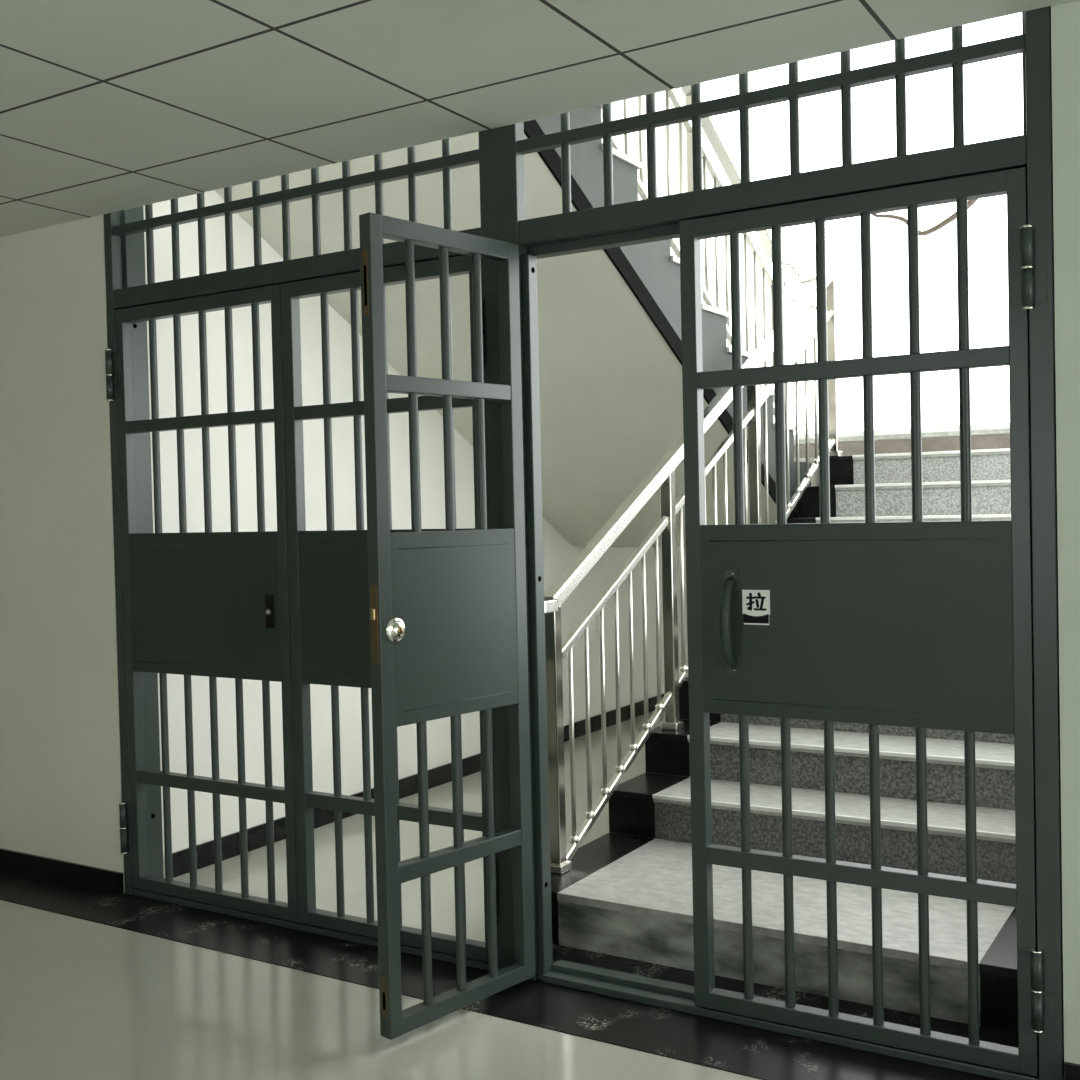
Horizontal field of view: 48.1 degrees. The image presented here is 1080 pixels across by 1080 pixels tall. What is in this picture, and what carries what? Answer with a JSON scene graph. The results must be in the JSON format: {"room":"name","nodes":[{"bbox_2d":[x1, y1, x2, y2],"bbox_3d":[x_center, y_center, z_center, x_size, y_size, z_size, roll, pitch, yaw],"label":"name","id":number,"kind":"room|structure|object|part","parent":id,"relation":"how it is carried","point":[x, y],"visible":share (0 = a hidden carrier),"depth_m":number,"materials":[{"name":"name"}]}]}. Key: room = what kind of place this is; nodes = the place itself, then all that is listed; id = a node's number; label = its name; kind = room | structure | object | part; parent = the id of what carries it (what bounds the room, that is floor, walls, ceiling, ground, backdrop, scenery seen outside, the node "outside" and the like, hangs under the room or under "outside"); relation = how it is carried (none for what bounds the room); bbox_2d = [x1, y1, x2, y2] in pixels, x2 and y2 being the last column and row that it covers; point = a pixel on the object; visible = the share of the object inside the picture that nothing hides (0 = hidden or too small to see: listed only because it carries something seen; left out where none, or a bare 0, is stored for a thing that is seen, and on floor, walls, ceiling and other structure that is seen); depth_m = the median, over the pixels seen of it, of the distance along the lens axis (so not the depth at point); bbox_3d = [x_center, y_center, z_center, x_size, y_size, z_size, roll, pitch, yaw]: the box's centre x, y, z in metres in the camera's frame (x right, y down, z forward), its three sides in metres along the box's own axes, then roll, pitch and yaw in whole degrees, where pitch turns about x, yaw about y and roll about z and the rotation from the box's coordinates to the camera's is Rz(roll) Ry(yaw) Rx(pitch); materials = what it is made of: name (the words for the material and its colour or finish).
{"room":"building corridor","nodes":[
{"label":"building corridor","id":0,"kind":"room"},
{"bbox_2d":[0,711,760,1079],"bbox_3d":[0.475,1.375,3.133,13.000,0.100,10.650,0,2,31],"label":"floor","id":1,"kind":"structure","parent":0,"point":[80,999],"depth_m":3.50,"materials":[{"name":"tile"}]},
{"bbox_2d":[0,0,1079,1079],"bbox_3d":[0.584,-0.108,3.333,13.000,2.852,0.200,0,2,31],"label":"wall","id":2,"kind":"structure","parent":1,"relation":"on","point":[499,156],"depth_m":3.65,"materials":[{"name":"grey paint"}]},
{"bbox_2d":[0,848,123,893],"bbox_3d":[-3.286,1.313,5.613,3.998,0.080,0.012,0,2,31],"label":"baseboard","id":3,"kind":"structure","parent":2,"relation":"attached to","point":[74,873],"depth_m":4.74,"materials":[{"name":"black stone"}]},
{"bbox_3d":[-1.542,-0.064,4.590,0.059,2.800,0.140,0,2,31],"label":"post","id":4,"kind":"part","parent":2,"relation":"part of","materials":[{"name":"green paint"}]},
{"bbox_2d":[105,284,297,921],"bbox_3d":[-1.216,0.224,4.331,0.860,2.166,0.074,0,2,31],"label":"gate leaf","id":5,"kind":"object","parent":2,"relation":"attached to","point":[208,603],"visible":0.99,"depth_m":4.32,"materials":[{"name":"green paint"}]},
{"bbox_3d":[-1.574,-0.659,4.504,0.042,0.075,0.003,0,2,31],"label":"hinge plate","id":6,"kind":"part","parent":5,"relation":"part of","materials":[{"name":"green paint"}]},
{"bbox_3d":[-1.536,1.035,4.544,0.042,0.075,0.003,0,2,31],"label":"hinge plate","id":7,"kind":"part","parent":5,"relation":"part of","materials":[{"name":"green paint"}]},
{"bbox_3d":[-1.210,-0.422,4.321,0.748,0.044,0.040,0,2,31],"label":"rail","id":8,"kind":"part","parent":5,"relation":"part of","materials":[{"name":"grey metal"}]},
{"bbox_3d":[-1.195,0.230,4.336,0.750,0.514,0.041,0,2,31],"label":"panel","id":9,"kind":"part","parent":5,"relation":"part of","materials":[{"name":"green paint"}]},
{"bbox_3d":[-1.180,0.881,4.351,0.748,0.046,0.040,0,2,31],"label":"rail","id":10,"kind":"part","parent":5,"relation":"part of","materials":[{"name":"grey metal"}]},
{"bbox_3d":[-0.925,0.245,4.130,0.026,0.026,0.022,0,2,31],"label":"latch knob","id":11,"kind":"part","parent":5,"relation":"part of","materials":[{"name":"silver metal"}]},
{"bbox_3d":[-0.877,-1.157,4.091,1.649,0.034,0.034,0,2,31],"label":"transom rail","id":12,"kind":"part","parent":2,"relation":"part of","materials":[{"name":"grey metal"}]},
{"bbox_3d":[-0.807,1.309,4.172,1.650,0.037,0.100,0,2,31],"label":"sill","id":13,"kind":"part","parent":2,"relation":"part of","materials":[{"name":"green paint"}]},
{"bbox_2d":[280,255,497,961],"bbox_3d":[-0.493,0.218,3.891,0.826,2.166,0.074,0,2,31],"label":"gate leaf","id":14,"kind":"object","parent":2,"relation":"attached to","point":[328,569],"visible":0.48,"depth_m":4.00,"materials":[{"name":"green paint"}]},
{"bbox_3d":[-0.505,-0.428,3.892,0.726,0.044,0.040,0,2,31],"label":"rail","id":15,"kind":"part","parent":14,"relation":"part of","materials":[{"name":"grey metal"}]},
{"bbox_3d":[-0.490,0.224,3.907,0.728,0.514,0.041,0,2,31],"label":"panel","id":16,"kind":"part","parent":14,"relation":"part of","materials":[{"name":"green paint"}]},
{"bbox_3d":[-0.475,0.875,3.923,0.726,0.046,0.040,0,2,31],"label":"rail","id":17,"kind":"part","parent":14,"relation":"part of","materials":[{"name":"grey metal"}]},
{"bbox_2d":[359,212,534,1039],"bbox_3d":[-0.244,0.224,3.385,0.092,2.166,0.585,0,2,42],"label":"gate leaf","id":18,"kind":"object","parent":2,"relation":"attached to","point":[448,608],"visible":1,"depth_m":3.35,"materials":[{"name":"green paint"}]},
{"bbox_3d":[-0.434,0.222,3.173,0.028,0.205,0.002,0,2,42],"label":"lock plate","id":19,"kind":"part","parent":18,"relation":"part of","materials":[{"name":"gold metal"}]},
{"bbox_3d":[-0.260,-0.421,3.366,0.040,0.044,0.480,0,2,42],"label":"rail","id":20,"kind":"part","parent":18,"relation":"part of","materials":[{"name":"grey metal"}]},
{"bbox_3d":[-0.245,0.230,3.381,0.041,0.514,0.482,0,2,42],"label":"panel","id":21,"kind":"part","parent":18,"relation":"part of","materials":[{"name":"green paint"}]},
{"bbox_3d":[-0.230,0.882,3.396,0.040,0.046,0.480,0,2,42],"label":"rail","id":22,"kind":"part","parent":18,"relation":"part of","materials":[{"name":"grey metal"}]},
{"bbox_2d":[0,868,1017,1079],"bbox_3d":[0.570,1.318,3.291,13.000,0.002,0.558,0,2,31],"label":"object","id":23,"kind":"structure","parent":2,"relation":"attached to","point":[745,1050],"depth_m":3.50,"materials":[{"name":"black stone"}]},
{"bbox_3d":[-0.087,-0.075,3.661,0.185,2.800,0.062,0,2,31],"label":"post","id":24,"kind":"part","parent":2,"relation":"part of","materials":[{"name":"green paint"}]},
{"bbox_3d":[0.545,-1.169,3.227,1.415,0.034,0.034,0,2,31],"label":"transom rail","id":25,"kind":"part","parent":2,"relation":"part of","materials":[{"name":"grey metal"}]},
{"bbox_3d":[0.627,1.297,3.301,1.388,0.037,0.100,0,2,31],"label":"sill","id":26,"kind":"part","parent":2,"relation":"part of","materials":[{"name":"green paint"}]},
{"bbox_2d":[679,167,1055,1076],"bbox_3d":[0.796,0.208,3.083,0.935,2.166,0.117,0,2,31],"label":"gate leaf","id":27,"kind":"object","parent":2,"relation":"attached to","point":[921,625],"visible":0.99,"depth_m":3.08,"materials":[{"name":"green paint"}]},
{"bbox_3d":[0.501,0.223,3.235,0.030,0.245,0.070,0,2,31],"label":"handle","id":28,"kind":"part","parent":27,"relation":"part of","materials":[{"name":"green paint"}]},
{"bbox_3d":[0.516,0.108,3.264,0.036,0.056,0.004,0,2,31],"label":"handle plate","id":29,"kind":"part","parent":27,"relation":"part of","materials":[{"name":"green paint"}]},
{"bbox_3d":[0.521,0.336,3.270,0.036,0.056,0.004,0,2,31],"label":"handle plate","id":30,"kind":"part","parent":27,"relation":"part of","materials":[{"name":"green paint"}]},
{"bbox_3d":[0.783,-0.439,3.109,0.809,0.044,0.040,0,2,31],"label":"rail","id":31,"kind":"part","parent":27,"relation":"part of","materials":[{"name":"grey metal"}]},
{"bbox_3d":[0.797,0.213,3.125,0.811,0.514,0.041,0,2,31],"label":"panel","id":32,"kind":"part","parent":27,"relation":"part of","materials":[{"name":"green paint"}]},
{"bbox_3d":[0.812,0.864,3.140,0.809,0.046,0.040,0,2,31],"label":"rail","id":33,"kind":"part","parent":27,"relation":"part of","materials":[{"name":"grey metal"}]},
{"bbox_3d":[1.128,-0.683,2.862,0.032,0.078,0.003,0,2,31],"label":"hinge plate","id":34,"kind":"part","parent":27,"relation":"part of","materials":[{"name":"green paint"}]},
{"bbox_3d":[1.167,1.026,2.902,0.032,0.078,0.003,0,2,31],"label":"hinge plate","id":35,"kind":"part","parent":27,"relation":"part of","materials":[{"name":"green paint"}]},
{"bbox_2d":[1020,224,1032,228],"bbox_3d":[1.140,-0.733,2.837,0.029,0.006,0.029,0,2,31],"label":"washer","id":36,"kind":"object","parent":27,"relation":"in","point":[1022,226],"depth_m":2.83,"materials":[{"name":"silver metal"}]},
{"bbox_2d":[1021,265,1033,268],"bbox_3d":[1.142,-0.638,2.839,0.029,0.006,0.029,0,2,31],"label":"washer","id":37,"kind":"object","parent":27,"relation":"in","point":[1022,266],"depth_m":2.83,"materials":[{"name":"silver metal"}]},
{"bbox_2d":[1021,306,1033,310],"bbox_3d":[1.145,-0.543,2.842,0.029,0.006,0.029,0,2,31],"label":"washer","id":38,"kind":"object","parent":27,"relation":"in","point":[1023,308],"depth_m":2.83,"materials":[{"name":"silver metal"}]},
{"bbox_2d":[1030,947,1042,953],"bbox_3d":[1.179,0.976,2.878,0.029,0.006,0.029,0,2,31],"label":"washer","id":39,"kind":"object","parent":27,"relation":"in","point":[1033,950],"depth_m":2.87,"materials":[{"name":"silver metal"}]},
{"bbox_2d":[1030,988,1042,993],"bbox_3d":[1.181,1.071,2.880,0.029,0.006,0.029,0,2,31],"label":"washer","id":40,"kind":"object","parent":27,"relation":"in","point":[1032,990],"depth_m":2.87,"materials":[{"name":"silver metal"}]},
{"bbox_2d":[1031,1029,1043,1033],"bbox_3d":[1.184,1.166,2.882,0.029,0.006,0.029,0,2,31],"label":"washer","id":41,"kind":"object","parent":27,"relation":"in","point":[1033,1031],"depth_m":2.87,"materials":[{"name":"silver metal"}]},
{"bbox_3d":[1.170,-0.594,2.840,0.033,0.078,0.003,0,2,31],"label":"hinge plate","id":42,"kind":"part","parent":27,"relation":"part of","materials":[{"name":"green paint"}]},
{"bbox_3d":[1.209,1.115,2.880,0.033,0.078,0.003,0,2,31],"label":"hinge plate","id":43,"kind":"part","parent":27,"relation":"part of","materials":[{"name":"green paint"}]},
{"bbox_3d":[1.204,-0.086,2.898,0.068,2.800,0.100,0,2,31],"label":"post","id":44,"kind":"part","parent":2,"relation":"part of","materials":[{"name":"grey metal"}]},
{"bbox_2d":[1064,1062,1079,1079],"bbox_3d":[3.678,1.254,1.380,5.704,0.080,0.012,0,2,31],"label":"baseboard","id":45,"kind":"structure","parent":2,"relation":"attached to","point":[1072,1070],"depth_m":2.85,"materials":[{"name":"black stone"}]},
{"bbox_2d":[215,105,1017,1033],"bbox_3d":[1.194,-0.431,5.986,3.288,3.343,4.908,0,2,31],"label":"staircase","id":46,"kind":"structure","parent":1,"relation":"on","point":[610,338],"depth_m":4.64,"materials":[{"name":"stone"}]},
{"bbox_2d":[544,85,841,874],"bbox_3d":[0.722,-1.028,5.475,0.284,4.232,3.377,0,2,31],"label":"stair railing","id":47,"kind":"object","parent":46,"relation":"on","point":[662,475],"visible":0.56,"depth_m":4.92,"materials":[{"name":"silver metal"}]},
{"bbox_3d":[0.014,0.224,4.089,0.060,0.042,0.090,0,2,31],"label":"handrail","id":48,"kind":"part","parent":47,"relation":"part of","materials":[{"name":"silver metal"}]},
{"bbox_3d":[0.051,0.680,4.143,0.048,0.910,0.048,0,2,31],"label":"post","id":49,"kind":"part","parent":47,"relation":"part of","materials":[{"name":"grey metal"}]},
{"bbox_3d":[0.061,1.121,4.153,0.072,0.030,0.072,0,2,31],"label":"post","id":50,"kind":"part","parent":47,"relation":"part of","materials":[{"name":"silver metal"}]},
{"bbox_3d":[0.529,0.242,4.936,0.048,1.059,0.048,0,2,31],"label":"post","id":51,"kind":"part","parent":47,"relation":"part of","materials":[{"name":"silver metal"}]},
{"bbox_3d":[0.541,0.756,4.948,0.072,0.030,0.072,0,2,31],"label":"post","id":52,"kind":"part","parent":47,"relation":"part of","materials":[{"name":"silver metal"}]},
{"bbox_3d":[0.525,-1.427,5.373,0.030,1.650,3.020,0,2,31],"label":"rail","id":53,"kind":"part","parent":47,"relation":"part of","materials":[{"name":"silver metal"}]},
{"bbox_3d":[0.836,-0.648,5.454,0.060,1.670,3.196,0,2,31],"label":"handrail","id":54,"kind":"part","parent":47,"relation":"part of","materials":[{"name":"silver metal"}]},
{"bbox_3d":[0.727,-1.587,5.707,0.048,1.000,0.048,0,2,31],"label":"post","id":55,"kind":"part","parent":47,"relation":"part of","materials":[{"name":"silver metal"}]},
{"bbox_3d":[0.843,-0.439,5.463,0.030,1.597,3.079,0,2,31],"label":"rail","id":56,"kind":"part","parent":47,"relation":"part of","materials":[{"name":"silver metal"}]},
{"bbox_3d":[0.860,0.277,5.480,0.030,1.597,3.079,0,2,31],"label":"rail","id":57,"kind":"part","parent":47,"relation":"part of","materials":[{"name":"silver metal"}]},
{"bbox_3d":[0.510,-2.116,5.357,0.030,1.650,3.020,0,2,31],"label":"rail","id":58,"kind":"part","parent":47,"relation":"part of","materials":[{"name":"silver metal"}]},
{"bbox_3d":[0.505,-2.306,5.352,0.060,1.662,3.025,0,2,31],"label":"handrail","id":59,"kind":"part","parent":47,"relation":"part of","materials":[{"name":"silver metal"}]},
{"bbox_3d":[1.021,-0.288,5.753,0.048,1.055,0.048,0,2,31],"label":"post","id":60,"kind":"part","parent":47,"relation":"part of","materials":[{"name":"white metal"}]},
{"bbox_3d":[1.339,-0.981,6.705,0.048,1.044,0.048,0,2,31],"label":"post","id":61,"kind":"part","parent":47,"relation":"part of","materials":[{"name":"white metal"}]},
{"bbox_3d":[1.639,-0.974,6.780,0.048,1.013,0.048,0,2,31],"label":"post","id":62,"kind":"part","parent":47,"relation":"part of","materials":[{"name":"silver metal"}]},
{"bbox_3d":[1.651,-0.482,6.791,0.072,0.030,0.072,0,2,31],"label":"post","id":63,"kind":"part","parent":47,"relation":"part of","materials":[{"name":"silver metal"}]},
{"bbox_3d":[2.461,-0.593,8.075,3.286,0.155,0.014,0,2,31],"label":"skirting","id":64,"kind":"part","parent":46,"relation":"part of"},
{"bbox_2d":[152,88,687,852],"bbox_3d":[-0.340,-1.845,6.843,0.200,6.200,4.950,0,2,31],"label":"wall","id":65,"kind":"structure","parent":0,"point":[558,553],"depth_m":5.48,"materials":[{"name":"white paint"}]},
{"bbox_2d":[172,693,663,877],"bbox_3d":[-0.180,1.205,6.860,0.012,0.095,4.950,0,2,31],"label":"baseboard","id":66,"kind":"structure","parent":65,"relation":"attached to","point":[256,835],"depth_m":5.64,"materials":[{"name":"black stone"}]},
{"bbox_2d":[0,0,1074,236],"bbox_3d":[-0.923,-1.173,0.868,13.000,0.060,5.494,0,2,31],"label":"ceiling","id":67,"kind":"structure","parent":0,"point":[107,106],"depth_m":3.10,"materials":[{"name":"white tile"}]},
{"bbox_2d":[676,87,1009,651],"bbox_3d":[2.487,-1.940,8.136,3.690,6.200,0.200,0,2,31],"label":"wall","id":68,"kind":"structure","parent":0,"point":[679,91],"depth_m":8.88,"materials":[{"name":"white paint"}]},
{"bbox_2d":[683,92,1009,443],"bbox_3d":[2.443,-2.608,8.074,3.290,3.860,0.130,0,2,31],"label":"window","id":69,"kind":"structure","parent":68,"relation":"in","point":[1000,428],"depth_m":8.12,"materials":[{"name":"clear glass"},{"name":"white painted metal"}]},
{"bbox_3d":[2.472,-0.694,8.093,3.290,0.030,0.070,0,2,31],"label":"sill","id":70,"kind":"part","parent":69,"relation":"part of","materials":[{"name":"stone"}]},
{"bbox_2d":[871,199,977,235],"bbox_3d":[2.549,-2.187,8.022,0.812,0.342,0.052,0,2,31],"label":"cable","id":71,"kind":"object","parent":69,"relation":"hanging from","point":[970,203],"visible":0.65,"depth_m":7.99,"materials":[{"name":"brown plastic"}]}
]}

